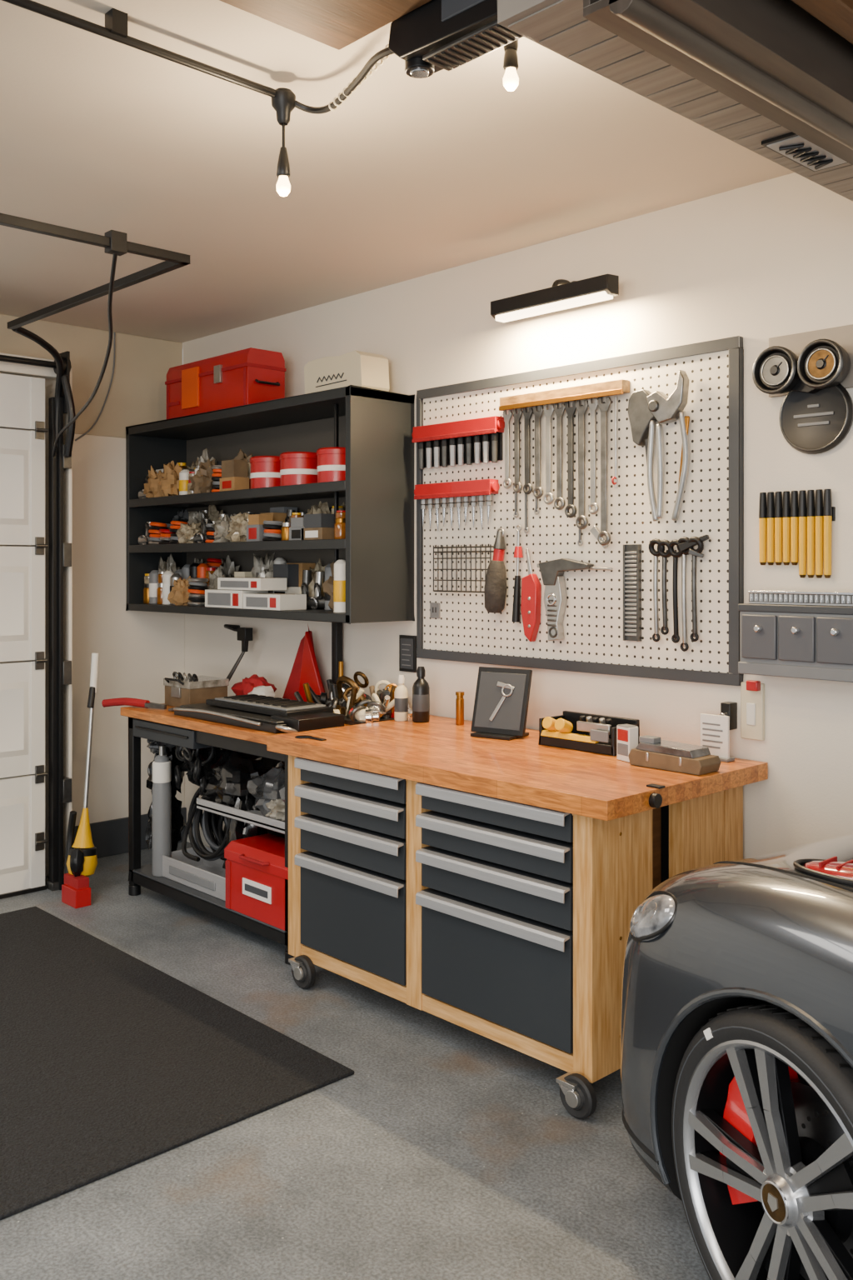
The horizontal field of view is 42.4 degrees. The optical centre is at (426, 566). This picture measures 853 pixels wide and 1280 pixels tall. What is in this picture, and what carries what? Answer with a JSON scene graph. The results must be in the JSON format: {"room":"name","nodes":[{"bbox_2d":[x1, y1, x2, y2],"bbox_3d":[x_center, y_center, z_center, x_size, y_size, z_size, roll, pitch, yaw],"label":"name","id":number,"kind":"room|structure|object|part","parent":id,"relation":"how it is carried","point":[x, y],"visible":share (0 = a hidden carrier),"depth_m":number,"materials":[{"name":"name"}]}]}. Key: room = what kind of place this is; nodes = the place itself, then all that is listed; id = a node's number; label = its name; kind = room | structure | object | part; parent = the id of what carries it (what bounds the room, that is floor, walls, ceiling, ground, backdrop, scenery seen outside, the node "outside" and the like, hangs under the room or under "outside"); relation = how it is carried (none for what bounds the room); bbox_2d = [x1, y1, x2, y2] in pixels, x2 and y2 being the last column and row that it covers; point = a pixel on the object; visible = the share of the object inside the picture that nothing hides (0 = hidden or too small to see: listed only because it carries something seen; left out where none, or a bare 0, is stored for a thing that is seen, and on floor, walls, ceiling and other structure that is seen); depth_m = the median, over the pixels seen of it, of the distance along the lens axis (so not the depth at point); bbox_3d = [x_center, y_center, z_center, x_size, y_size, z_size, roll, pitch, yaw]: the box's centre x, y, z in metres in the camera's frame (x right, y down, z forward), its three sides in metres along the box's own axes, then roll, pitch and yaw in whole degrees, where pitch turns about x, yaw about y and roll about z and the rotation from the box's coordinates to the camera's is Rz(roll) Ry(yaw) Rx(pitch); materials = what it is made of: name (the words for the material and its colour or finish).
{"room":"garage","nodes":[
{"label":"garage","id":0,"kind":"room"},
{"bbox_2d":[0,314,184,825],"bbox_3d":[-4.205,0.147,4.056,7.504,2.985,0.125,0,0,-44],"label":"wall","id":1,"kind":"structure","parent":0,"point":[137,650],"depth_m":6.25,"materials":[{"name":"paint"}]},
{"bbox_2d":[0,373,47,899],"bbox_3d":[-4.248,0.342,3.417,6.360,2.596,0.093,0,0,-44],"label":"door","id":2,"kind":"structure","parent":1,"relation":"in","point":[22,841],"depth_m":5.51,"materials":[{"name":"metal"}]},
{"bbox_2d":[0,352,72,878],"bbox_3d":[-4.353,0.290,3.549,6.590,2.700,0.455,0,0,-44],"label":"trim","id":3,"kind":"structure","parent":1,"relation":"attached to","point":[48,373],"depth_m":5.67,"materials":[{"name":"paint"}]},
{"bbox_2d":[73,807,186,858],"bbox_3d":[-1.771,1.540,6.275,0.910,0.200,0.020,0,0,-44],"label":"baseboard","id":4,"kind":"structure","parent":1,"relation":"attached to","point":[110,837],"depth_m":6.26,"materials":[{"name":"grey plastic"}]},
{"bbox_2d":[0,841,709,1279],"bbox_3d":[-1.110,1.690,0.876,7.600,0.100,9.200,0,0,-44],"label":"floor","id":5,"kind":"structure","parent":0,"point":[449,1151],"depth_m":2.97,"materials":[{"name":"concrete"}]},
{"bbox_2d":[61,653,99,908],"bbox_3d":[-1.712,1.039,5.442,0.162,1.202,0.336,0,0,-6],"label":"broom","id":6,"kind":"object","parent":5,"relation":"on","point":[81,858],"visible":1,"depth_m":5.43,"materials":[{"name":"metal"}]},
{"bbox_2d":[0,212,190,890],"bbox_3d":[-3.395,0.147,2.884,6.060,2.985,1.940,0,0,-44],"label":"door track","id":7,"kind":"object","parent":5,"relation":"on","point":[114,242],"visible":0.98,"depth_m":5.58,"materials":[{"name":"black metal"}]},
{"bbox_2d":[0,905,354,1219],"bbox_3d":[-1.754,1.634,3.753,1.935,0.012,2.385,0,0,-44],"label":"rubber floor mat","id":8,"kind":"object","parent":5,"relation":"on","point":[111,1062],"visible":1,"depth_m":3.60,"materials":[{"name":"black rubber"}]},
{"bbox_2d":[120,703,350,964],"bbox_3d":[-0.767,1.173,5.273,0.783,0.935,1.405,0,0,-44],"label":"workbench","id":9,"kind":"object","parent":5,"relation":"on","point":[155,724],"depth_m":5.17,"materials":[{"name":"metal"}]},
{"bbox_2d":[101,697,166,709],"bbox_3d":[-1.447,0.685,5.516,0.391,0.052,0.085,0,0,23],"label":"pliers","id":10,"kind":"object","parent":9,"relation":"on","point":[121,701],"visible":1,"depth_m":5.50,"materials":[{"name":"plastic"}]},
{"bbox_2d":[152,745,171,876],"bbox_3d":[-1.300,1.194,5.404,0.092,0.629,0.092,0,0,-44],"label":"gas cylinder","id":11,"kind":"object","parent":9,"relation":"on","point":[162,789],"visible":0.91,"depth_m":5.37,"materials":[{"name":"grey metal"}]},
{"bbox_2d":[162,845,225,900],"bbox_3d":[-0.999,1.459,5.242,0.264,0.108,0.637,0,0,-44],"label":"storage bin","id":12,"kind":"object","parent":9,"relation":"on","point":[204,876],"visible":0.53,"depth_m":5.23,"materials":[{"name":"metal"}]},
{"bbox_2d":[163,671,229,706],"bbox_3d":[-1.183,0.619,5.585,0.261,0.170,0.250,0,0,-44],"label":"storage bin","id":13,"kind":"object","parent":9,"relation":"on","point":[181,690],"visible":0.99,"depth_m":5.51,"materials":[{"name":"brown cardboard"}]},
{"bbox_2d":[145,739,265,869],"bbox_3d":[-0.818,1.185,5.210,1.368,0.727,0.410,0,0,35],"label":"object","id":14,"kind":"object","parent":9,"relation":"on","point":[197,762],"visible":0.34,"depth_m":5.35,"materials":[{"name":"black"}]},
{"bbox_3d":[-0.968,1.220,5.257,0.274,0.390,0.410,0,0,-44],"label":"cable coil","id":15,"kind":"part","parent":9,"relation":"part of","materials":[{"name":"black rubber"}]},
{"bbox_2d":[226,650,244,680],"bbox_3d":[-1.044,0.574,5.776,0.190,0.266,0.038,0,0,18],"label":"bar","id":16,"kind":"object","parent":9,"relation":"on","point":[234,667],"visible":0.23,"depth_m":5.77,"materials":[{"name":"metal"}]},
{"bbox_2d":[192,749,284,821],"bbox_3d":[-0.768,0.973,5.104,0.299,0.302,1.099,0,0,-44],"label":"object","id":17,"kind":"object","parent":9,"relation":"on","point":[244,777],"visible":0.37,"depth_m":5.06,"materials":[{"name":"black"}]},
{"bbox_2d":[231,674,276,696],"bbox_3d":[-0.867,0.629,5.590,0.208,0.149,0.357,0,0,-44],"label":"cloth bundle","id":18,"kind":"object","parent":9,"relation":"on","point":[255,684],"visible":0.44,"depth_m":5.56,"materials":[{"name":"red fabric"}]},
{"bbox_2d":[223,767,284,838],"bbox_3d":[-0.830,1.232,5.588,0.265,0.554,0.519,0,0,-44],"label":"portable compressor","id":19,"kind":"object","parent":9,"relation":"on","point":[271,832],"visible":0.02,"depth_m":5.38,"materials":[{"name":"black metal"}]},
{"bbox_2d":[224,833,288,931],"bbox_3d":[-0.641,1.365,4.786,0.308,0.289,0.479,0,0,-44],"label":"tool case","id":20,"kind":"object","parent":9,"relation":"on","point":[257,873],"visible":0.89,"depth_m":4.73,"materials":[{"name":"paint"}]},
{"bbox_2d":[168,694,344,733],"bbox_3d":[-0.812,0.662,5.068,0.386,0.092,1.060,0,0,-44],"label":"tray","id":21,"kind":"object","parent":9,"relation":"on","point":[261,712],"visible":0.91,"depth_m":4.89,"materials":[{"name":"black plastic"}]},
{"bbox_2d":[282,624,325,701],"bbox_3d":[-0.624,0.494,5.571,0.080,0.421,0.387,0,0,-44],"label":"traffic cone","id":22,"kind":"object","parent":9,"relation":"on","point":[305,669],"visible":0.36,"depth_m":5.54,"materials":[{"name":"plastic"}]},
{"bbox_2d":[331,622,342,684],"bbox_3d":[-0.446,0.478,5.486,0.040,0.452,0.040,0,0,-44],"label":"vertical steel post","id":23,"kind":"object","parent":9,"relation":"on","point":[337,627],"visible":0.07,"depth_m":5.47,"materials":[{"name":"black metal"}]},
{"bbox_2d":[294,660,412,724],"bbox_3d":[-0.356,0.595,5.113,0.371,0.261,0.612,0,0,-44],"label":"tools","id":24,"kind":"object","parent":9,"relation":"on","point":[358,707],"visible":0.81,"depth_m":5.04,"materials":[{"name":"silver metal"}]},
{"bbox_2d":[267,715,768,1119],"bbox_3d":[0.273,1.156,4.095,0.927,0.968,1.705,0,0,-44],"label":"wooden workbench","id":25,"kind":"object","parent":5,"relation":"on","point":[491,888],"visible":0.79,"depth_m":3.66,"materials":[{"name":"brown wood"}]},
{"bbox_2d":[394,675,408,721],"bbox_3d":[-0.112,0.577,4.844,0.061,0.200,0.060,0,0,-44],"label":"glue bottle","id":26,"kind":"object","parent":25,"relation":"on","point":[401,694],"visible":1,"depth_m":4.82,"materials":[{"name":"beige plastic"}]},
{"bbox_2d":[412,666,429,722],"bbox_3d":[-0.024,0.557,4.810,0.077,0.240,0.076,0,0,-44],"label":"bottle","id":27,"kind":"object","parent":25,"relation":"on","point":[421,688],"visible":1,"depth_m":4.78,"materials":[{"name":"black glass"}]},
{"bbox_2d":[455,691,464,724],"bbox_3d":[0.144,0.607,4.721,0.038,0.140,0.038,0,0,-44],"label":"tube","id":28,"kind":"object","parent":25,"relation":"on","point":[459,700],"visible":1,"depth_m":4.71,"materials":[{"name":"orange plastic"}]},
{"bbox_2d":[470,666,532,739],"bbox_3d":[0.294,0.543,4.403,0.240,0.269,0.160,0,0,34],"label":"framed picture","id":29,"kind":"object","parent":25,"relation":"on","point":[502,695],"visible":1,"depth_m":4.39,"materials":[{"name":"black plastic"}]},
{"bbox_2d":[538,710,639,755],"bbox_3d":[0.599,0.617,4.113,0.180,0.125,0.356,0,0,-44],"label":"organizer","id":30,"kind":"object","parent":25,"relation":"on","point":[596,733],"visible":0.96,"depth_m":4.08,"materials":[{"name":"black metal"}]},
{"bbox_2d":[617,724,638,762],"bbox_3d":[0.702,0.616,3.845,0.045,0.123,0.070,0,0,-29],"label":"box","id":31,"kind":"object","parent":25,"relation":"on","point":[627,734],"visible":0.94,"depth_m":3.82,"materials":[{"name":"white cardboard"}]},
{"bbox_2d":[628,735,721,774],"bbox_3d":[0.832,0.628,3.706,0.123,0.098,0.289,0,0,-44],"label":"case","id":32,"kind":"object","parent":25,"relation":"on","point":[652,752],"visible":1,"depth_m":3.66,"materials":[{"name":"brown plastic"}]},
{"bbox_2d":[700,713,734,762],"bbox_3d":[1.014,0.600,3.873,0.050,0.155,0.130,0,0,-44],"label":"stand","id":33,"kind":"object","parent":25,"relation":"on","point":[715,729],"visible":0.88,"depth_m":3.86,"materials":[{"name":"white plastic"}]},
{"bbox_2d":[620,834,852,1279],"bbox_3d":[1.841,0.991,1.535,1.740,1.303,3.858,0,0,-28],"label":"sports car","id":34,"kind":"object","parent":5,"relation":"on","point":[737,1006],"visible":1,"depth_m":2.36,"materials":[{"name":"paint"}]},
{"bbox_2d":[0,0,794,343],"bbox_3d":[-1.110,-1.395,0.876,7.600,0.100,9.200,0,0,-44],"label":"ceiling","id":35,"kind":"structure","parent":0,"point":[408,177],"depth_m":3.64,"materials":[{"name":"paint"}]},
{"bbox_2d":[75,332,115,440],"bbox_3d":[-1.865,-1.018,6.202,0.017,0.644,0.259,0,0,39],"label":"hanging cable","id":36,"kind":"object","parent":35,"relation":"hanging from","point":[112,378],"visible":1,"depth_m":6.26,"materials":[{"name":"grey plastic"}]},
{"bbox_2d":[1,0,394,114],"bbox_3d":[-1.187,-1.278,1.882,2.876,0.133,0.596,0,0,-44],"label":"cable","id":37,"kind":"object","parent":35,"relation":"attached to","point":[115,28],"visible":0.94,"depth_m":2.72,"materials":[{"name":"black metal"}]},
{"bbox_2d":[270,87,295,196],"bbox_3d":[-0.393,-1.161,3.023,0.068,0.288,0.068,0,0,-44],"label":"light","id":38,"kind":"object","parent":37,"relation":"hanging from","point":[283,102],"visible":0.99,"depth_m":3.01,"materials":[{"name":"black metal"}]},
{"bbox_2d":[219,0,431,49],"bbox_3d":[-0.595,-1.295,1.843,1.680,0.100,0.650,0,0,-44],"label":"ceiling panel","id":39,"kind":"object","parent":35,"relation":"attached to","point":[337,24],"depth_m":2.48,"materials":[{"name":"brown wood"}]},
{"bbox_2d":[388,0,523,78],"bbox_3d":[0.116,-1.240,2.402,0.119,0.210,0.480,0,0,-44],"label":"garage door opener","id":40,"kind":"object","parent":35,"relation":"attached to","point":[436,36],"visible":0.78,"depth_m":2.43,"materials":[{"name":"black metal"}]},
{"bbox_2d":[502,39,519,91],"bbox_3d":[0.208,-1.258,2.711,0.060,0.173,0.060,0,0,-44],"label":"light","id":41,"kind":"object","parent":40,"relation":"hanging from","point":[511,79],"visible":0.59,"depth_m":2.70,"materials":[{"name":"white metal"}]},
{"bbox_2d":[497,0,852,201],"bbox_3d":[0.979,-1.133,2.597,2.000,0.423,0.362,0,0,-44],"label":"overhead garage door","id":42,"kind":"structure","parent":35,"relation":"attached to","point":[769,77],"depth_m":2.12,"materials":[{"name":"brown wood"}]},
{"bbox_2d":[791,0,852,44],"bbox_3d":[1.155,-1.185,2.267,2.200,0.329,0.280,0,0,-44],"label":"joist","id":43,"kind":"object","parent":35,"relation":"attached to","point":[837,15],"visible":1,"depth_m":2.03,"materials":[{"name":"brown wood"}]},
{"bbox_2d":[182,172,852,859],"bbox_3d":[1.674,0.147,3.390,0.100,2.985,9.000,0,0,-44],"label":"wall","id":44,"kind":"structure","parent":0,"point":[757,262],"depth_m":4.17,"materials":[{"name":"paint"}]},
{"bbox_2d":[224,624,252,651],"bbox_3d":[-1.037,0.390,6.039,0.098,0.142,0.288,0,0,-25],"label":"coat hook","id":45,"kind":"object","parent":44,"relation":"attached to","point":[244,634],"visible":0.98,"depth_m":5.94,"materials":[{"name":"black metal"}]},
{"bbox_2d":[125,385,414,624],"bbox_3d":[-0.891,-0.274,5.728,0.389,1.058,2.022,0,0,-44],"label":"storage cabinet","id":46,"kind":"object","parent":44,"relation":"attached to","point":[375,427],"visible":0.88,"depth_m":5.34,"materials":[{"name":"grey metal"}]},
{"bbox_2d":[143,553,239,605],"bbox_3d":[-1.323,0.068,6.173,0.383,0.287,0.746,0,0,-44],"label":"supplies","id":47,"kind":"object","parent":46,"relation":"in","point":[170,584],"visible":0.78,"depth_m":6.07,"materials":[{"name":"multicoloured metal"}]},
{"bbox_2d":[138,448,252,498],"bbox_3d":[-1.198,-0.515,6.037,0.373,0.274,1.058,0,0,-44],"label":"supplies","id":48,"kind":"object","parent":46,"relation":"in","point":[206,475],"visible":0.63,"depth_m":5.85,"materials":[{"name":"beige plastic"}]},
{"bbox_2d":[165,347,286,419],"bbox_3d":[-1.079,-0.949,5.861,0.251,0.300,0.816,0,0,-44],"label":"toolbox","id":49,"kind":"object","parent":46,"relation":"on","point":[248,376],"visible":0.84,"depth_m":5.66,"materials":[{"name":"paint"}]},
{"bbox_2d":[205,589,268,608],"bbox_3d":[-0.983,0.164,5.678,0.163,0.092,0.340,0,0,-44],"label":"box","id":50,"kind":"object","parent":46,"relation":"in","point":[213,597],"visible":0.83,"depth_m":5.60,"materials":[{"name":"white cardboard"}]},
{"bbox_2d":[217,577,286,590],"bbox_3d":[-0.887,0.086,5.577,0.163,0.062,0.380,0,0,-44],"label":"box","id":51,"kind":"object","parent":50,"relation":"on","point":[227,583],"visible":1,"depth_m":5.47,"materials":[{"name":"white cardboard"}]},
{"bbox_2d":[138,500,345,544],"bbox_3d":[-0.975,-0.239,5.806,0.390,0.242,1.760,0,0,-44],"label":"supplies","id":52,"kind":"object","parent":46,"relation":"in","point":[282,523],"visible":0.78,"depth_m":5.57,"materials":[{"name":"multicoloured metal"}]},
{"bbox_2d":[250,455,280,488],"bbox_3d":[-0.785,-0.464,5.508,0.198,0.168,0.198,0,0,-44],"label":"tin","id":53,"kind":"object","parent":46,"relation":"in","point":[265,470],"visible":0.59,"depth_m":5.42,"materials":[{"name":"metal"}]},
{"bbox_2d":[243,593,306,610],"bbox_3d":[-0.752,0.171,5.435,0.163,0.077,0.310,0,0,-44],"label":"box","id":54,"kind":"object","parent":46,"relation":"in","point":[280,602],"visible":1,"depth_m":5.35,"materials":[{"name":"white cardboard"}]},
{"bbox_2d":[234,552,345,610],"bbox_3d":[-0.647,0.066,5.592,0.240,0.292,0.988,0,0,-44],"label":"supplies","id":55,"kind":"object","parent":46,"relation":"in","point":[316,581],"visible":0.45,"depth_m":5.55,"materials":[{"name":"grey metal"}]},
{"bbox_2d":[280,451,317,485],"bbox_3d":[-0.606,-0.464,5.320,0.208,0.168,0.208,0,0,-44],"label":"tin","id":56,"kind":"object","parent":46,"relation":"in","point":[297,467],"visible":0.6,"depth_m":5.23,"materials":[{"name":"metal"}]},
{"bbox_2d":[316,447,345,482],"bbox_3d":[-0.412,-0.464,5.117,0.198,0.168,0.198,0,0,-44],"label":"tin","id":57,"kind":"object","parent":46,"relation":"in","point":[331,461],"visible":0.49,"depth_m":5.03,"materials":[{"name":"metal"}]},
{"bbox_2d":[333,560,345,612],"bbox_3d":[-0.333,0.085,5.090,0.231,0.250,0.072,0,0,-44],"label":"bottle","id":58,"kind":"object","parent":46,"relation":"in","point":[339,582],"visible":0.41,"depth_m":5.00,"materials":[{"name":"white plastic"}]},
{"bbox_2d":[334,510,345,539],"bbox_3d":[-0.331,-0.192,5.091,0.228,0.145,0.072,0,0,-44],"label":"bottle","id":59,"kind":"object","parent":46,"relation":"in","point":[340,525],"visible":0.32,"depth_m":5.01,"materials":[{"name":"orange glass"}]},
{"bbox_2d":[304,350,389,394],"bbox_3d":[-0.386,-0.897,5.237,0.176,0.194,0.435,0,0,-44],"label":"box","id":60,"kind":"object","parent":46,"relation":"on","point":[355,367],"visible":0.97,"depth_m":5.12,"materials":[{"name":"white cardboard"}]},
{"bbox_2d":[399,635,416,672],"bbox_3d":[-0.089,0.407,5.156,0.018,0.170,0.110,0,0,-44],"label":"framed notice","id":61,"kind":"object","parent":44,"relation":"attached to","point":[407,643],"visible":0.97,"depth_m":5.15,"materials":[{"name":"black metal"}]},
{"bbox_2d":[490,273,619,322],"bbox_3d":[0.533,-1.081,4.388,0.175,0.137,0.600,0,0,-44],"label":"light bar","id":62,"kind":"object","parent":44,"relation":"attached to","point":[567,295],"visible":1,"depth_m":4.30,"materials":[{"name":"black metal"}]},
{"bbox_2d":[416,335,744,685],"bbox_3d":[0.538,-0.196,4.488,0.029,1.234,1.666,0,0,-44],"label":"pegboard","id":63,"kind":"object","parent":44,"relation":"attached to","point":[712,504],"visible":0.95,"depth_m":4.29,"materials":[{"name":"grey plastic"}]},
{"bbox_2d":[430,602,439,618],"bbox_3d":[0.038,0.199,5.000,0.010,0.070,0.060,0,0,-44],"label":"power outlet","id":64,"kind":"object","parent":63,"relation":"attached to","point":[434,607],"visible":1,"depth_m":5.00,"materials":[{"name":"grey plastic"}]},
{"bbox_2d":[414,479,499,530],"bbox_3d":[0.126,-0.267,4.872,0.060,0.214,0.496,0,0,-44],"label":"rack","id":65,"kind":"object","parent":63,"relation":"attached to","point":[473,488],"visible":1,"depth_m":4.85,"materials":[{"name":"paint"}]},
{"bbox_2d":[411,415,504,469],"bbox_3d":[0.133,-0.542,4.865,0.060,0.194,0.543,0,0,-44],"label":"rack","id":66,"kind":"object","parent":63,"relation":"attached to","point":[477,441],"visible":1,"depth_m":4.83,"materials":[{"name":"paint"}]},
{"bbox_2d":[433,544,493,592],"bbox_3d":[0.168,0.009,4.830,0.052,0.207,0.358,0,0,-44],"label":"rack","id":67,"kind":"object","parent":63,"relation":"attached to","point":[471,546],"visible":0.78,"depth_m":4.82,"materials":[{"name":"metal"}]},
{"bbox_2d":[484,528,506,613],"bbox_3d":[0.293,0.016,4.665,0.096,0.360,0.096,0,0,-44],"label":"screwdriver","id":68,"kind":"object","parent":63,"relation":"hanging from","point":[495,589],"visible":1,"depth_m":4.63,"materials":[{"name":"brown"}]},
{"bbox_2d":[511,525,523,622],"bbox_3d":[0.381,0.028,4.618,0.040,0.409,0.050,0,0,-44],"label":"screwdriver","id":69,"kind":"object","parent":63,"relation":"hanging from","point":[518,550],"visible":1,"depth_m":4.61,"materials":[{"name":"black metal"}]},
{"bbox_2d":[520,548,541,641],"bbox_3d":[0.432,0.117,4.559,0.039,0.386,0.085,0,0,-44],"label":"utility knife","id":70,"kind":"object","parent":63,"relation":"hanging from","point":[531,584],"visible":1,"depth_m":4.54,"materials":[{"name":"paint"}]},
{"bbox_2d":[499,379,629,548],"bbox_3d":[0.543,-0.392,4.436,0.056,0.644,0.634,0,0,-44],"label":"rack","id":71,"kind":"object","parent":63,"relation":"attached to","point":[598,390],"visible":1,"depth_m":4.40,"materials":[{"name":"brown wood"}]},
{"bbox_2d":[536,558,612,640],"bbox_3d":[0.582,0.135,4.395,0.045,0.335,0.379,0,0,-44],"label":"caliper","id":72,"kind":"object","parent":63,"relation":"attached to","point":[552,572],"visible":1,"depth_m":4.44,"materials":[{"name":"metal"}]},
{"bbox_2d":[623,544,641,641],"bbox_3d":[0.786,0.099,4.207,0.023,0.369,0.073,0,0,-44],"label":"metal rasp","id":73,"kind":"object","parent":63,"relation":"hanging from","point":[632,552],"visible":1,"depth_m":4.20,"materials":[{"name":"metal"}]},
{"bbox_2d":[628,370,689,521],"bbox_3d":[0.863,-0.442,4.094,0.065,0.548,0.266,0,0,-44],"label":"pruning shears","id":74,"kind":"object","parent":63,"relation":"hanging from","point":[646,407],"visible":1,"depth_m":4.08,"materials":[{"name":"metal"}]},
{"bbox_2d":[649,535,709,651],"bbox_3d":[0.923,0.098,4.039,0.044,0.426,0.251,0,0,-44],"label":"wrenches","id":75,"kind":"object","parent":63,"relation":"hanging from","point":[685,545],"visible":1,"depth_m":4.04,"materials":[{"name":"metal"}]},
{"bbox_2d":[720,701,737,729],"bbox_3d":[1.063,0.575,3.909,0.070,0.184,0.052,0,0,-44],"label":"plug","id":76,"kind":"object","parent":44,"relation":"attached to","point":[727,708],"visible":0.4,"depth_m":3.90,"materials":[{"name":"black plastic"}]},
{"bbox_2d":[740,680,764,740],"bbox_3d":[1.148,0.497,3.837,0.045,0.206,0.090,0,0,-44],"label":"light switch","id":77,"kind":"object","parent":44,"relation":"attached to","point":[752,692],"visible":1,"depth_m":3.82,"materials":[{"name":"beige plastic"}]},
{"bbox_2d":[738,603,852,682],"bbox_3d":[1.299,0.246,3.591,0.165,0.239,0.572,0,0,-44],"label":"drawer unit","id":78,"kind":"object","parent":44,"relation":"attached to","point":[807,642],"visible":0.98,"depth_m":3.60,"materials":[{"name":"grey plastic"}]},
{"bbox_2d":[748,590,852,606],"bbox_3d":[1.321,0.103,3.590,0.117,0.044,0.539,0,0,-44],"label":"tray","id":79,"kind":"object","parent":78,"relation":"on","point":[822,598],"visible":1,"depth_m":3.61,"materials":[{"name":"metal"}]},
{"bbox_2d":[759,489,835,578],"bbox_3d":[1.251,-0.110,3.734,0.038,0.295,0.267,0,0,-44],"label":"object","id":80,"kind":"object","parent":44,"relation":"attached to","point":[793,517],"visible":1,"depth_m":3.71,"materials":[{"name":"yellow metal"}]},
{"bbox_2d":[752,324,852,454],"bbox_3d":[1.276,-0.583,3.643,0.127,0.414,0.375,0,0,-44],"label":"wall gauges","id":81,"kind":"object","parent":44,"relation":"attached to","point":[814,369],"visible":1,"depth_m":3.65,"materials":[{"name":"metal"}]}
]}

